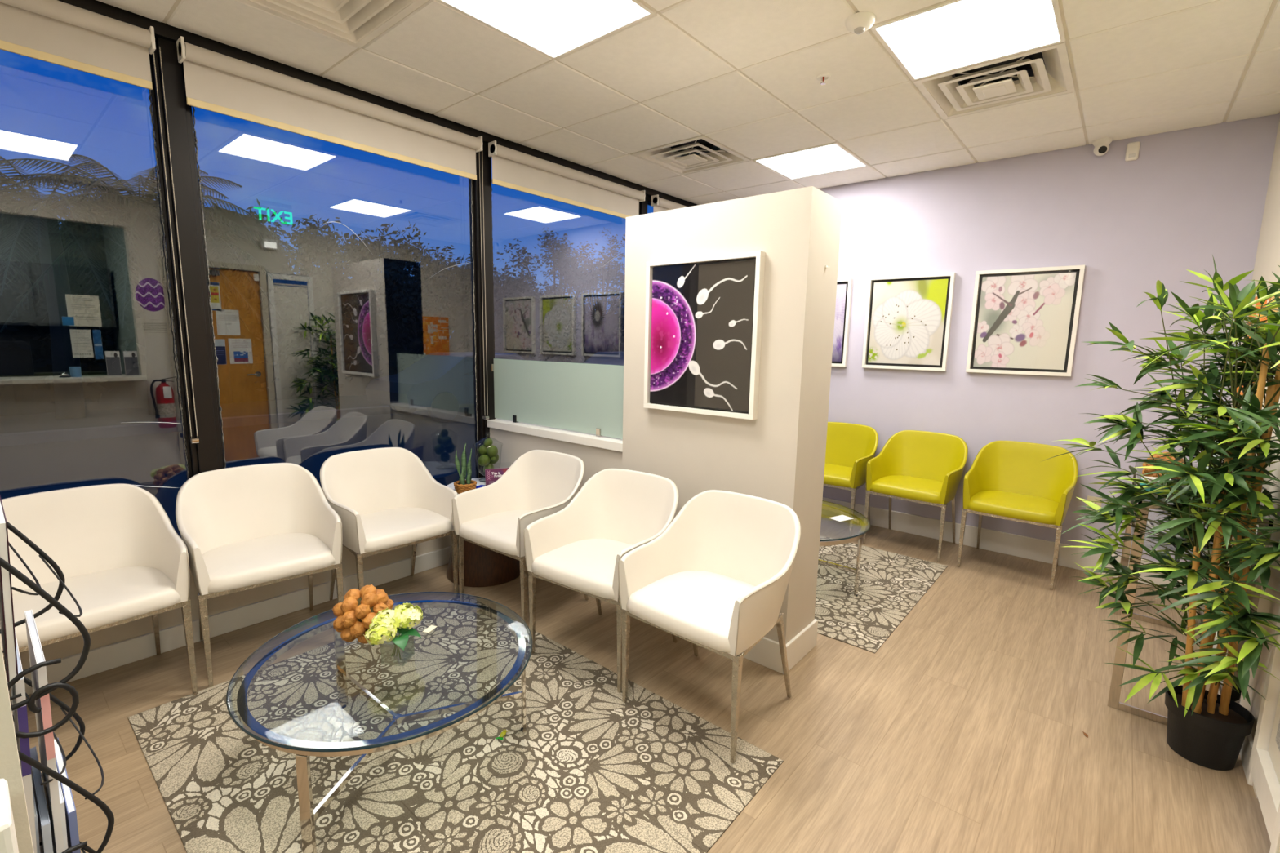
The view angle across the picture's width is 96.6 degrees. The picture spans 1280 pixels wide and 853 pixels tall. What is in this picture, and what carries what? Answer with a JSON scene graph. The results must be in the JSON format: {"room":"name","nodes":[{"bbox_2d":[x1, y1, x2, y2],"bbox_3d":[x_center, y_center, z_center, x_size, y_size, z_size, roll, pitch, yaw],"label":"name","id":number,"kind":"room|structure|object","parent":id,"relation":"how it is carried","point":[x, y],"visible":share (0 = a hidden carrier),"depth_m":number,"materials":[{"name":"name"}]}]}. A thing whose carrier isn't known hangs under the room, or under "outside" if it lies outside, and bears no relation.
{"room":"clinic waiting room","nodes":[
{"label":"clinic waiting room","id":0,"kind":"room"},
{"bbox_2d":[0,639,34,852],"bbox_3d":[-0.959,0.032,-0.034,0.080,2.846,1.292,8,11,40],"label":"wall","id":1,"kind":"structure","parent":0,"point":[10,765],"depth_m":0.47,"materials":[{"name":"beige paint"}]},
{"bbox_2d":[0,778,18,852],"bbox_3d":[-0.555,0.839,0.319,0.060,1.160,0.386,8,11,40],"label":"trim","id":2,"kind":"structure","parent":1,"relation":"attached to","point":[8,841],"depth_m":0.36,"materials":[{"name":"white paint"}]},
{"bbox_2d":[0,0,155,89],"bbox_3d":[-2.259,-1.480,2.068,0.080,0.230,0.776,8,11,40],"label":"roller blind","id":3,"kind":"object","parent":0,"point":[56,32],"visible":1,"depth_m":2.19,"materials":[{"name":"fabric"}]},
{"bbox_2d":[152,46,199,444],"bbox_3d":[-2.031,-0.753,2.496,0.050,1.678,0.027,8,11,40],"label":"chain","id":4,"kind":"object","parent":3,"relation":"hanging from","point":[193,440],"visible":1,"depth_m":2.49,"materials":[{"name":"silver metal"}]},
{"bbox_2d":[19,535,451,669],"bbox_3d":[-1.104,0.660,4.035,0.145,0.400,4.929,8,11,40],"label":"wall","id":5,"kind":"structure","parent":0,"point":[71,646],"depth_m":2.81,"materials":[{"name":"beige paint"}]},
{"bbox_2d":[124,36,218,488],"bbox_3d":[-2.341,-0.474,2.329,0.117,2.340,0.897,8,11,40],"label":"window","id":6,"kind":"structure","parent":5,"relation":"attached to","point":[190,450],"depth_m":2.56,"materials":[{"name":"brown metal"}]},
{"bbox_2d":[7,546,451,697],"bbox_3d":[-1.844,0.937,3.072,0.019,0.108,2.460,8,11,40],"label":"baseboard","id":7,"kind":"structure","parent":5,"relation":"attached to","point":[108,657],"depth_m":2.83,"materials":[{"name":"white paint"}]},
{"bbox_2d":[181,62,494,478],"bbox_3d":[-1.540,-0.598,3.265,0.117,2.340,1.581,8,11,40],"label":"window","id":8,"kind":"structure","parent":5,"relation":"attached to","point":[473,188],"depth_m":3.69,"materials":[{"name":"brown metal"}]},
{"bbox_2d":[176,35,482,180],"bbox_3d":[-1.474,-1.591,2.987,0.080,0.252,1.479,8,11,40],"label":"roller blind","id":9,"kind":"object","parent":8,"relation":"attached to","point":[215,82],"visible":1,"depth_m":2.84,"materials":[{"name":"fabric"}]},
{"bbox_2d":[479,151,488,419],"bbox_3d":[-1.017,-0.892,3.685,0.050,1.710,0.027,8,11,40],"label":"chain","id":10,"kind":"object","parent":9,"relation":"hanging from","point":[484,417],"visible":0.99,"depth_m":3.68,"materials":[{"name":"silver metal"}]},
{"bbox_2d":[489,156,639,418],"bbox_3d":[-0.537,-0.764,4.434,0.110,2.320,1.517,8,11,40],"label":"window","id":11,"kind":"structure","parent":5,"relation":"attached to","point":[490,157],"depth_m":3.79,"materials":[{"name":"brown metal"}]},
{"bbox_2d":[488,140,645,218],"bbox_3d":[-0.460,-1.750,4.172,0.080,0.248,1.474,8,11,40],"label":"roller blind","id":12,"kind":"object","parent":11,"relation":"attached to","point":[513,169],"visible":0.91,"depth_m":4.05,"materials":[{"name":"fabric"}]},
{"bbox_2d":[640,195,653,214],"bbox_3d":[0.225,-0.873,5.329,0.117,2.340,0.844,8,11,40],"label":"window","id":13,"kind":"structure","parent":5,"relation":"attached to","point":[649,198],"depth_m":4.85,"materials":[{"name":"brown metal"}]},
{"bbox_2d":[57,0,697,206],"bbox_3d":[-1.028,-1.860,3.634,0.142,0.106,4.929,8,11,40],"label":"trim","id":14,"kind":"structure","parent":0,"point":[162,30],"depth_m":2.86,"materials":[{"name":"brown metal"}]},
{"bbox_2d":[9,514,1271,852],"bbox_3d":[0.882,1.279,1.690,6.200,0.060,6.229,8,11,40],"label":"floor","id":15,"kind":"structure","parent":0,"point":[962,732],"depth_m":2.27,"materials":[{"name":"beige wood"}]},
{"bbox_2d":[0,483,197,695],"bbox_3d":[-2.154,0.691,2.220,0.547,0.825,0.592,8,11,38],"label":"tub chair","id":16,"kind":"object","parent":15,"relation":"on","point":[116,548],"visible":0.86,"depth_m":2.28,"materials":[{"name":"white leather"}]},
{"bbox_2d":[175,462,345,687],"bbox_3d":[-1.760,0.632,2.669,0.592,0.825,0.547,-7,12,-43],"label":"tub chair","id":17,"kind":"object","parent":15,"relation":"on","point":[241,528],"visible":0.98,"depth_m":2.68,"materials":[{"name":"white leather"}]},
{"bbox_2d":[320,447,457,600],"bbox_3d":[-1.376,0.569,3.137,0.547,0.825,0.592,9,11,42],"label":"tub chair","id":18,"kind":"object","parent":15,"relation":"on","point":[385,499],"visible":0.88,"depth_m":3.17,"materials":[{"name":"white leather"}]},
{"bbox_2d":[128,595,783,852],"bbox_3d":[-0.728,1.154,2.108,2.000,0.004,1.470,8,11,40],"label":"area rug","id":19,"kind":"object","parent":15,"relation":"on","point":[591,771],"visible":0.82,"depth_m":1.99,"materials":[{"name":"carpet"}]},
{"bbox_2d":[226,591,532,852],"bbox_3d":[-0.842,0.962,1.973,0.929,0.410,0.929,8,11,40],"label":"coffee table","id":20,"kind":"object","parent":19,"relation":"on","point":[303,749],"visible":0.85,"depth_m":1.74,"materials":[{"name":"clear glass"}]},
{"bbox_2d":[332,584,393,644],"bbox_3d":[-0.961,0.652,1.987,0.200,0.194,0.196,8,11,40],"label":"ornament","id":21,"kind":"object","parent":20,"relation":"on","point":[354,615],"visible":0.85,"depth_m":1.93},
{"bbox_2d":[363,602,422,659],"bbox_3d":[-0.808,0.688,1.887,0.148,0.174,0.198,2,8,5],"label":"flowers","id":22,"kind":"object","parent":20,"relation":"on","point":[387,623],"visible":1,"depth_m":1.87,"materials":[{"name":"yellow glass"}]},
{"bbox_2d":[422,625,437,632],"bbox_3d":[-0.772,0.744,2.095,0.026,0.001,0.050,4,9,17],"label":"tag","id":23,"kind":"object","parent":20,"relation":"on","point":[430,628],"visible":1,"depth_m":2.10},
{"bbox_2d":[495,729,510,740],"bbox_3d":[-0.510,1.146,2.123,0.036,0.015,0.052,3,9,12],"label":"candy","id":24,"kind":"object","parent":19,"relation":"on","point":[503,733],"visible":1,"depth_m":2.11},
{"bbox_2d":[451,449,588,635],"bbox_3d":[-0.637,0.584,3.132,0.592,0.825,0.547,7,11,37],"label":"tub chair","id":25,"kind":"object","parent":19,"relation":"on","point":[539,484],"visible":0.75,"depth_m":3.17,"materials":[{"name":"white leather"}]},
{"bbox_2d":[617,489,800,764],"bbox_3d":[0.289,0.726,2.289,0.592,0.825,0.547,8,11,40],"label":"tub chair","id":26,"kind":"object","parent":19,"relation":"on","point":[716,580],"visible":1,"depth_m":2.30,"materials":[{"name":"white leather"}]},
{"bbox_2d":[446,477,519,586],"bbox_3d":[-0.976,0.647,3.593,0.476,0.560,0.476,8,11,40],"label":"side table","id":27,"kind":"object","parent":15,"relation":"on","point":[482,566],"visible":0.22,"depth_m":3.42,"materials":[{"name":"brown wood"}]},
{"bbox_2d":[453,443,476,493],"bbox_3d":[-1.036,0.247,3.373,0.134,0.293,0.134,8,11,40],"label":"snake plant","id":28,"kind":"object","parent":27,"relation":"on","point":[461,486],"visible":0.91,"depth_m":3.36,"materials":[{"name":"green plant"}]},
{"bbox_2d":[453,480,476,493],"bbox_3d":[-1.038,0.361,3.389,0.134,0.063,0.134,8,11,40],"label":"basket","id":29,"kind":"object","parent":27,"relation":"on","point":[460,486],"depth_m":3.35,"materials":[{"name":"wicker"}]},
{"bbox_2d":[474,433,502,482],"bbox_3d":[-0.974,0.193,3.667,0.188,0.316,0.188,8,11,40],"label":"glass jar","id":30,"kind":"object","parent":27,"relation":"on","point":[485,433],"visible":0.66,"depth_m":3.67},
{"bbox_2d":[478,444,488,455],"bbox_3d":[-1.004,0.151,3.682,0.076,0.074,0.070,2,9,10],"label":"fruit","id":31,"kind":"object","parent":30,"relation":"in","point":[482,449],"visible":0.67,"depth_m":3.65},
{"bbox_2d":[477,454,489,466],"bbox_3d":[-0.995,0.217,3.640,0.077,0.073,0.070,0,9,-9],"label":"fruit","id":32,"kind":"object","parent":30,"relation":"in","point":[484,460],"visible":1,"depth_m":3.62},
{"bbox_2d":[484,438,493,447],"bbox_3d":[-0.972,0.104,3.654,0.055,0.058,0.055,2,9,8],"label":"fruit","id":33,"kind":"object","parent":30,"relation":"in","point":[488,442],"visible":0.98,"depth_m":3.63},
{"bbox_2d":[483,463,494,472],"bbox_3d":[-0.976,0.272,3.679,0.071,0.069,0.065,2,9,7],"label":"fruit","id":34,"kind":"object","parent":30,"relation":"in","point":[488,466],"visible":0.66,"depth_m":3.65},
{"bbox_2d":[486,444,497,457],"bbox_3d":[-0.943,0.159,3.641,0.070,0.079,0.070,6,10,31],"label":"fruit","id":35,"kind":"object","parent":30,"relation":"in","point":[492,451],"visible":1,"depth_m":3.62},
{"bbox_2d":[488,453,498,464],"bbox_3d":[-0.954,0.206,3.700,0.074,0.076,0.070,1,8,1],"label":"fruit","id":36,"kind":"object","parent":30,"relation":"in","point":[497,455],"visible":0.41,"depth_m":3.68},
{"bbox_3d":[-0.864,0.303,3.468,0.165,0.160,0.050,-2,9,-22],"label":"holder","id":37,"kind":"object","parent":27,"relation":"on","visible":0},
{"bbox_2d":[484,467,508,485],"bbox_3d":[-0.862,0.317,3.466,0.150,0.124,0.022,-2,9,-22],"label":"leaflet","id":38,"kind":"object","parent":37,"relation":"in","point":[491,475],"visible":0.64,"depth_m":3.45,"materials":[{"name":"paper"}]},
{"bbox_2d":[523,468,679,693],"bbox_3d":[-0.157,0.661,2.675,0.592,0.825,0.547,7,10,34],"label":"tub chair","id":39,"kind":"object","parent":15,"relation":"on","point":[579,547],"visible":0.7,"depth_m":2.73,"materials":[{"name":"white leather"}]},
{"bbox_2d":[823,422,878,536],"bbox_3d":[1.555,0.406,4.599,0.592,0.825,0.547,8,11,40],"label":"tub chair","id":40,"kind":"object","parent":15,"relation":"on","point":[849,446],"visible":0.51,"depth_m":4.63,"materials":[{"name":"yellow leather"}]},
{"bbox_2d":[814,535,947,653],"bbox_3d":[0.846,0.910,3.943,2.000,0.004,1.470,8,11,40],"label":"area rug","id":41,"kind":"object","parent":15,"relation":"on","point":[891,584],"visible":0.31,"depth_m":3.43,"materials":[{"name":"carpet"}]},
{"bbox_2d":[817,500,870,596],"bbox_3d":[0.950,0.754,3.626,0.929,0.402,0.929,3,9,12],"label":"coffee table","id":42,"kind":"object","parent":41,"relation":"on","point":[861,533],"visible":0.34,"depth_m":3.36,"materials":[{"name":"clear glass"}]},
{"bbox_2d":[828,515,853,521],"bbox_3d":[1.247,0.569,3.533,0.128,0.001,0.085,-4,10,-31],"label":"business card","id":43,"kind":"object","parent":42,"relation":"on","point":[842,517],"visible":1,"depth_m":3.53,"materials":[{"name":"paper"}]},
{"bbox_2d":[862,430,968,562],"bbox_3d":[2.030,0.474,4.205,0.592,0.825,0.547,9,11,42],"label":"tub chair","id":44,"kind":"object","parent":15,"relation":"on","point":[921,467],"visible":1,"depth_m":4.24,"materials":[{"name":"yellow leather"}]},
{"bbox_2d":[957,440,1078,590],"bbox_3d":[2.499,0.545,3.787,0.592,0.825,0.547,8,11,41],"label":"tub chair","id":45,"kind":"object","parent":15,"relation":"on","point":[1007,480],"visible":1,"depth_m":3.81,"materials":[{"name":"leather"}]},
{"bbox_2d":[1043,254,1279,770],"bbox_3d":[1.847,0.304,2.055,0.722,1.796,0.964,8,11,40],"label":"bamboo plant","id":46,"kind":"object","parent":15,"relation":"on","point":[1208,729],"visible":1,"depth_m":2.00,"materials":[{"name":"green plant"}]},
{"bbox_2d":[1107,458,1274,725],"bbox_3d":[2.455,0.687,2.617,0.363,0.895,1.115,8,11,40],"label":"console table","id":47,"kind":"object","parent":15,"relation":"on","point":[1113,702],"visible":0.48,"depth_m":2.31,"materials":[{"name":"beige wood"}]},
{"bbox_2d":[1139,472,1186,499],"bbox_3d":[2.093,0.228,2.275,0.118,0.098,0.118,5,9,26],"label":"tissue box","id":48,"kind":"object","parent":47,"relation":"on","point":[1142,477],"visible":0.11,"depth_m":2.25,"materials":[{"name":"paper"}]},
{"bbox_2d":[1142,451,1187,479],"bbox_3d":[2.238,0.181,2.429,0.146,0.146,0.148,6,10,32],"label":"ornament","id":49,"kind":"object","parent":47,"relation":"on","point":[1145,470],"visible":0.21,"depth_m":2.42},
{"bbox_2d":[1146,520,1213,548],"bbox_3d":[2.268,0.452,2.359,0.210,0.012,0.290,6,10,31],"label":"magazine","id":50,"kind":"object","parent":47,"relation":"on","point":[1149,523],"visible":0.06,"depth_m":2.41,"materials":[{"name":"paper"}]},
{"bbox_2d":[489,186,842,644],"bbox_3d":[-0.086,-0.060,3.256,2.243,2.092,0.315,8,11,40],"label":"wall","id":51,"kind":"structure","parent":0,"point":[779,455],"depth_m":2.57,"materials":[{"name":"paint"}]},
{"bbox_2d":[486,417,622,452],"bbox_3d":[-0.524,0.038,3.550,1.272,0.049,0.168,8,11,40],"label":"trim","id":52,"kind":"structure","parent":51,"relation":"on","point":[569,436],"depth_m":3.43,"materials":[{"name":"white paint"}]},
{"bbox_2d":[491,358,623,439],"bbox_3d":[-0.532,-0.191,3.501,1.244,0.412,0.036,8,11,40],"label":"film","id":53,"kind":"object","parent":52,"relation":"on","point":[583,397],"visible":0.94,"depth_m":3.45,"materials":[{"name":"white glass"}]},
{"bbox_2d":[643,250,765,419],"bbox_3d":[0.276,-0.419,2.663,0.625,0.718,0.042,8,11,40],"label":"framed print","id":54,"kind":"object","parent":51,"relation":"attached to","point":[704,314],"visible":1,"depth_m":2.63,"materials":[{"name":"multicoloured paper"}]},
{"bbox_2d":[743,618,817,674],"bbox_3d":[-0.093,0.909,3.391,2.242,0.135,0.343,8,11,40],"label":"baseboard","id":55,"kind":"structure","parent":51,"relation":"attached to","point":[766,653],"depth_m":2.62,"materials":[{"name":"white paint"}]},
{"bbox_2d":[97,0,1279,204],"bbox_3d":[0.897,-1.571,1.298,6.300,0.200,6.229,8,11,40],"label":"ceiling","id":56,"kind":"structure","parent":0,"point":[740,75],"depth_m":2.79,"materials":[{"name":"tile"}]},
{"bbox_2d":[238,0,428,48],"bbox_3d":[-1.219,-1.662,2.132,0.598,0.063,0.598,8,11,40],"label":"ceiling vent","id":57,"kind":"object","parent":56,"relation":"in","point":[356,23],"visible":1,"depth_m":2.31,"materials":[{"name":"white metal"}]},
{"bbox_2d":[436,0,656,59],"bbox_3d":[-0.360,-1.642,2.206,0.602,0.033,0.602,8,11,40],"label":"recessed light","id":58,"kind":"object","parent":56,"relation":"in","point":[553,28],"visible":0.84,"depth_m":2.29,"materials":[{"name":"white plastic"}]},
{"bbox_2d":[631,134,751,174],"bbox_3d":[0.359,-1.929,3.972,0.598,0.148,0.598,8,11,40],"label":"ceiling vent","id":59,"kind":"object","parent":56,"relation":"in","point":[659,156],"visible":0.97,"depth_m":4.01,"materials":[{"name":"white metal"}]},
{"bbox_2d":[752,141,868,179],"bbox_3d":[1.217,-1.887,4.050,0.602,0.033,0.602,8,11,40],"label":"recessed light","id":60,"kind":"object","parent":56,"relation":"in","point":[833,157],"visible":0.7,"depth_m":4.03,"materials":[{"name":"white plastic"}]},
{"bbox_2d":[816,73,830,84],"bbox_3d":[0.883,-1.670,2.750,0.066,0.032,0.066,8,11,40],"label":"sprinkler head","id":61,"kind":"object","parent":56,"relation":"attached to","point":[822,77],"visible":1,"depth_m":2.74},
{"bbox_2d":[844,11,875,34],"bbox_3d":[0.873,-1.589,2.265,0.114,0.050,0.114,8,11,40],"label":"sensor","id":62,"kind":"object","parent":56,"relation":"attached to","point":[858,23],"visible":1,"depth_m":2.24,"materials":[{"name":"white plastic"}]},
{"bbox_2d":[870,0,1065,80],"bbox_3d":[1.358,-1.631,2.350,0.602,0.033,0.602,8,11,40],"label":"recessed light","id":63,"kind":"object","parent":56,"relation":"in","point":[948,35],"visible":0.8,"depth_m":2.35,"materials":[{"name":"white plastic"}]},
{"bbox_2d":[913,41,1075,119],"bbox_3d":[1.753,-1.730,2.806,0.598,0.148,0.598,8,11,40],"label":"ceiling vent","id":64,"kind":"object","parent":56,"relation":"in","point":[944,92],"visible":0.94,"depth_m":2.82,"materials":[{"name":"white metal"}]},
{"bbox_2d":[1092,137,1112,155],"bbox_3d":[2.845,-1.718,3.515,0.096,0.091,0.096,8,11,40],"label":"security camera","id":65,"kind":"object","parent":56,"relation":"attached to","point":[1101,145],"visible":1,"depth_m":3.49,"materials":[{"name":"white plastic"}]},
{"bbox_2d":[817,111,1279,564],"bbox_3d":[1.999,-0.584,4.540,4.060,2.866,0.100,8,11,40],"label":"wall","id":66,"kind":"structure","parent":0,"point":[1189,196],"depth_m":3.77,"materials":[{"name":"purple paint"}]},
{"bbox_2d":[650,194,687,212],"bbox_3d":[0.363,-1.882,5.134,0.080,0.240,0.744,8,11,40],"label":"roller blind","id":67,"kind":"object","parent":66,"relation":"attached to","point":[660,204],"visible":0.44,"depth_m":4.91,"materials":[{"name":"fabric"}]},
{"bbox_2d":[831,278,853,367],"bbox_3d":[1.475,-0.878,4.855,0.612,0.712,0.042,8,11,40],"label":"framed print","id":68,"kind":"object","parent":66,"relation":"attached to","point":[844,286],"visible":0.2,"depth_m":4.69,"materials":[{"name":"paper"}]},
{"bbox_2d":[862,272,955,371],"bbox_3d":[2.045,-0.797,4.379,0.612,0.712,0.042,8,11,40],"label":"framed print","id":69,"kind":"object","parent":66,"relation":"attached to","point":[908,317],"visible":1,"depth_m":4.36,"materials":[{"name":"paper"}]},
{"bbox_2d":[821,497,1187,587],"bbox_3d":[1.974,0.748,4.664,3.754,0.155,0.015,8,11,40],"label":"baseboard","id":70,"kind":"structure","parent":66,"relation":"attached to","point":[1033,548],"depth_m":4.17,"materials":[{"name":"white paint"}]},
{"bbox_2d":[965,265,1085,376],"bbox_3d":[2.614,-0.715,3.902,0.612,0.712,0.042,8,11,40],"label":"framed print","id":71,"kind":"object","parent":66,"relation":"attached to","point":[1024,321],"visible":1,"depth_m":3.88,"materials":[{"name":"white paper"}]},
{"bbox_2d":[1085,495,1102,514],"bbox_3d":[2.994,0.524,3.764,0.076,0.122,0.009,8,11,40],"label":"wall outlet","id":72,"kind":"object","parent":66,"relation":"attached to","point":[1089,498],"visible":0.35,"depth_m":3.76,"materials":[{"name":"beige plastic"}]},
{"bbox_2d":[1124,141,1140,160],"bbox_3d":[2.991,-1.671,3.463,0.062,0.105,0.028,8,11,40],"label":"wall sensor","id":73,"kind":"object","parent":66,"relation":"attached to","point":[1133,148],"visible":1,"depth_m":3.46,"materials":[{"name":"white plastic"}]},
{"bbox_2d":[1201,119,1279,799],"bbox_3d":[1.522,-0.070,0.963,0.100,2.846,6.029,8,11,40],"label":"wall","id":74,"kind":"structure","parent":0,"point":[1267,261],"depth_m":2.53,"materials":[{"name":"beige paint"}]},
{"bbox_2d":[1197,592,1253,786],"bbox_3d":[2.743,1.074,2.706,0.014,0.115,2.015,8,11,40],"label":"baseboard","id":75,"kind":"structure","parent":74,"relation":"attached to","point":[1245,753],"depth_m":2.02,"materials":[{"name":"white paint"}]},
{"bbox_2d":[1236,296,1279,395],"bbox_3d":[2.984,-0.379,2.760,0.031,0.510,0.544,8,11,40],"label":"canvas art","id":76,"kind":"object","parent":74,"relation":"attached to","point":[1268,300],"visible":0.12,"depth_m":2.69,"materials":[{"name":"paper"}]},
{"bbox_2d":[1248,608,1279,852],"bbox_3d":[1.917,0.211,1.585,0.030,2.120,0.444,8,11,40],"label":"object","id":77,"kind":"structure","parent":74,"relation":"in","point":[1264,761],"depth_m":1.80,"materials":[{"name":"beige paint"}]},
{"bbox_3d":[-1.694,-0.161,1.170,2.620,2.846,0.100,8,11,40],"label":"wall","id":78,"kind":"structure","parent":0,"visible":0},
{"bbox_2d":[0,520,114,852],"bbox_3d":[-0.856,0.420,0.742,0.282,0.934,0.214,8,11,40],"label":"magazine rack","id":79,"kind":"object","parent":78,"relation":"attached to","point":[40,692],"visible":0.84,"depth_m":0.70,"materials":[{"name":"metal"}]},
{"bbox_2d":[0,495,17,682],"bbox_3d":[-0.827,0.201,0.741,0.207,0.200,0.018,8,11,40],"label":"magazine","id":80,"kind":"object","parent":79,"relation":"in","point":[6,612],"visible":0.88,"depth_m":0.68,"materials":[{"name":"paper"}]},
{"bbox_2d":[10,630,37,852],"bbox_3d":[-0.829,0.423,0.764,0.208,0.263,0.020,8,11,40],"label":"magazine","id":81,"kind":"object","parent":79,"relation":"in","point":[20,717],"visible":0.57,"depth_m":0.70,"materials":[{"name":"paper"}]},
{"bbox_2d":[31,784,39,852],"bbox_3d":[-0.847,0.615,0.797,0.207,0.274,0.021,8,11,40],"label":"magazine","id":82,"kind":"object","parent":79,"relation":"in","point":[34,804],"visible":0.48,"depth_m":0.72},
{"bbox_2d":[30,746,53,852],"bbox_3d":[-0.829,0.620,0.798,0.207,0.266,0.015,8,11,40],"label":"magazine","id":83,"kind":"object","parent":79,"relation":"in","point":[43,820],"visible":0.83,"depth_m":0.75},
{"bbox_2d":[24,608,64,852],"bbox_3d":[-0.820,0.415,0.784,0.208,0.273,0.015,8,11,40],"label":"magazine","id":84,"kind":"object","parent":79,"relation":"in","point":[39,677],"visible":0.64,"depth_m":0.73,"materials":[{"name":"paper"}]},
{"bbox_2d":[50,768,67,852],"bbox_3d":[-0.826,0.610,0.811,0.207,0.281,0.019,8,11,40],"label":"magazine","id":85,"kind":"object","parent":79,"relation":"in","point":[61,798],"visible":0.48,"depth_m":0.73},
{"bbox_2d":[53,737,80,852],"bbox_3d":[-0.823,0.619,0.826,0.207,0.259,0.013,8,11,40],"label":"magazine","id":86,"kind":"object","parent":79,"relation":"in","point":[73,837],"visible":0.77,"depth_m":0.76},
{"label":"outside","id":87,"kind":"structure","parent":0,"visible":0},
{"bbox_2d":[0,406,496,537],"bbox_3d":[-37.009,-6.836,53.116,118.650,0.100,150.000,8,11,40],"label":"lot","id":88,"kind":"structure","parent":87,"point":[155,460],"depth_m":8.24,"materials":[{"name":"asphalt"}]},
{"bbox_2d":[0,395,387,433],"bbox_3d":[-17.603,-4.178,36.866,49.550,0.140,150.000,8,11,40],"label":"grass verge","id":89,"kind":"structure","parent":88,"relation":"on","point":[118,416],"depth_m":10.99,"materials":[{"name":"plant"}]},
{"bbox_2d":[0,195,45,299],"bbox_3d":[-11.835,-2.091,9.299,3.504,4.049,3.632,-2,9,-19],"label":"palm tree","id":90,"kind":"object","parent":89,"relation":"on","point":[3,206],"visible":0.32,"depth_m":9.92,"materials":[{"name":"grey plant"}]},
{"bbox_2d":[0,189,111,415],"bbox_3d":[-12.450,-2.700,9.486,2.119,5.164,5.037,8,11,40],"label":"tree","id":91,"kind":"object","parent":89,"relation":"on","point":[26,379],"visible":0.48,"depth_m":10.47,"materials":[{"name":"plant"}]},
{"bbox_2d":[0,155,170,418],"bbox_3d":[-10.145,-2.279,9.981,4.089,4.282,3.968,8,11,40],"label":"palm tree","id":92,"kind":"object","parent":89,"relation":"on","point":[69,402],"visible":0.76,"depth_m":9.88,"materials":[{"name":"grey plant"}]},
{"bbox_2d":[0,154,279,415],"bbox_3d":[-9.139,-2.436,10.584,4.135,4.451,4.219,8,11,40],"label":"palm tree","id":93,"kind":"object","parent":89,"relation":"on","point":[159,384],"visible":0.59,"depth_m":10.38,"materials":[{"name":"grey plant"}]},
{"bbox_2d":[21,169,321,409],"bbox_3d":[-10.003,-3.134,12.607,2.292,5.213,4.966,8,11,40],"label":"tree","id":94,"kind":"object","parent":89,"relation":"on","point":[258,369],"visible":0.49,"depth_m":12.70,"materials":[{"name":"plant"}]},
{"bbox_2d":[97,208,307,404],"bbox_3d":[-9.332,-2.528,12.409,3.512,4.090,3.555,8,11,40],"label":"palm tree","id":95,"kind":"object","parent":89,"relation":"on","point":[220,334],"visible":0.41,"depth_m":12.40,"materials":[{"name":"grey plant"}]},
{"bbox_2d":[245,198,348,302],"bbox_3d":[-9.472,-3.297,14.822,3.934,4.914,4.841,4,9,18],"label":"oak tree","id":96,"kind":"object","parent":89,"relation":"on","point":[273,229],"visible":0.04,"depth_m":14.74,"materials":[{"name":"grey plant"}]},
{"bbox_2d":[280,213,461,336],"bbox_3d":[-7.411,-3.424,16.013,3.641,4.887,5.117,6,10,32],"label":"oak tree","id":97,"kind":"object","parent":89,"relation":"on","point":[388,262],"visible":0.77,"depth_m":15.46,"materials":[{"name":"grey plant"}]},
{"bbox_2d":[280,254,464,398],"bbox_3d":[-7.258,-2.726,15.638,1.951,3.606,5.026,8,11,40],"label":"tree","id":98,"kind":"object","parent":89,"relation":"on","point":[359,347],"visible":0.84,"depth_m":14.89,"materials":[{"name":"plant"}]},
{"bbox_2d":[404,244,512,334],"bbox_3d":[-6.534,-3.712,19.289,4.548,4.526,4.253,-3,9,-24],"label":"oak tree","id":99,"kind":"object","parent":89,"relation":"on","point":[465,294],"visible":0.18,"depth_m":18.54,"materials":[{"name":"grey plant"}]},
{"bbox_2d":[442,263,572,319],"bbox_3d":[-5.314,-4.028,21.784,5.307,4.463,4.756,-2,9,-20],"label":"oak tree","id":100,"kind":"object","parent":89,"relation":"on","point":[521,293],"visible":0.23,"depth_m":21.72,"materials":[{"name":"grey plant"}]},
{"bbox_2d":[434,288,586,363],"bbox_3d":[-4.170,-2.768,18.300,2.086,3.037,5.012,8,11,40],"label":"tree","id":101,"kind":"object","parent":89,"relation":"on","point":[530,334],"visible":0.55,"depth_m":18.04,"materials":[{"name":"plant"}]},
{"bbox_2d":[496,226,606,323],"bbox_3d":[-3.827,-5.359,24.684,5.282,6.291,3.798,-7,11,-42],"label":"oak tree","id":102,"kind":"object","parent":89,"relation":"on","point":[575,277],"visible":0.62,"depth_m":24.07,"materials":[{"name":"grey plant"}]},
{"bbox_2d":[540,226,625,317],"bbox_3d":[-1.769,-6.228,28.391,4.887,6.991,6.108,9,12,42],"label":"oak tree","id":103,"kind":"object","parent":89,"relation":"on","point":[606,277],"visible":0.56,"depth_m":27.74,"materials":[{"name":"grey plant"}]},
{"bbox_2d":[555,302,624,363],"bbox_3d":[-1.485,-3.085,21.249,1.936,2.937,4.970,8,11,37],"label":"tree","id":104,"kind":"object","parent":89,"relation":"on","point":[606,333],"visible":0.54,"depth_m":20.30,"materials":[{"name":"plant"}]},
{"bbox_2d":[0,403,474,446],"bbox_3d":[1.382,-1.472,20.983,0.250,0.160,150.000,8,11,40],"label":"curb","id":105,"kind":"object","parent":88,"relation":"on","point":[113,431],"depth_m":9.69,"materials":[{"name":"concrete"}]},
{"bbox_2d":[364,351,524,422],"bbox_3d":[-3.677,-0.986,12.942,1.740,1.380,4.300,8,11,40],"label":"car","id":106,"kind":"object","parent":88,"relation":"on","point":[437,382],"visible":0.56,"depth_m":11.56,"materials":[{"name":"grey paint"}]},
{"bbox_2d":[582,351,623,365],"bbox_3d":[-0.284,-1.581,17.367,1.740,1.380,4.300,8,11,40],"label":"car","id":107,"kind":"object","parent":88,"relation":"on","point":[599,357],"visible":0.02,"depth_m":16.58,"materials":[{"name":"grey paint"}]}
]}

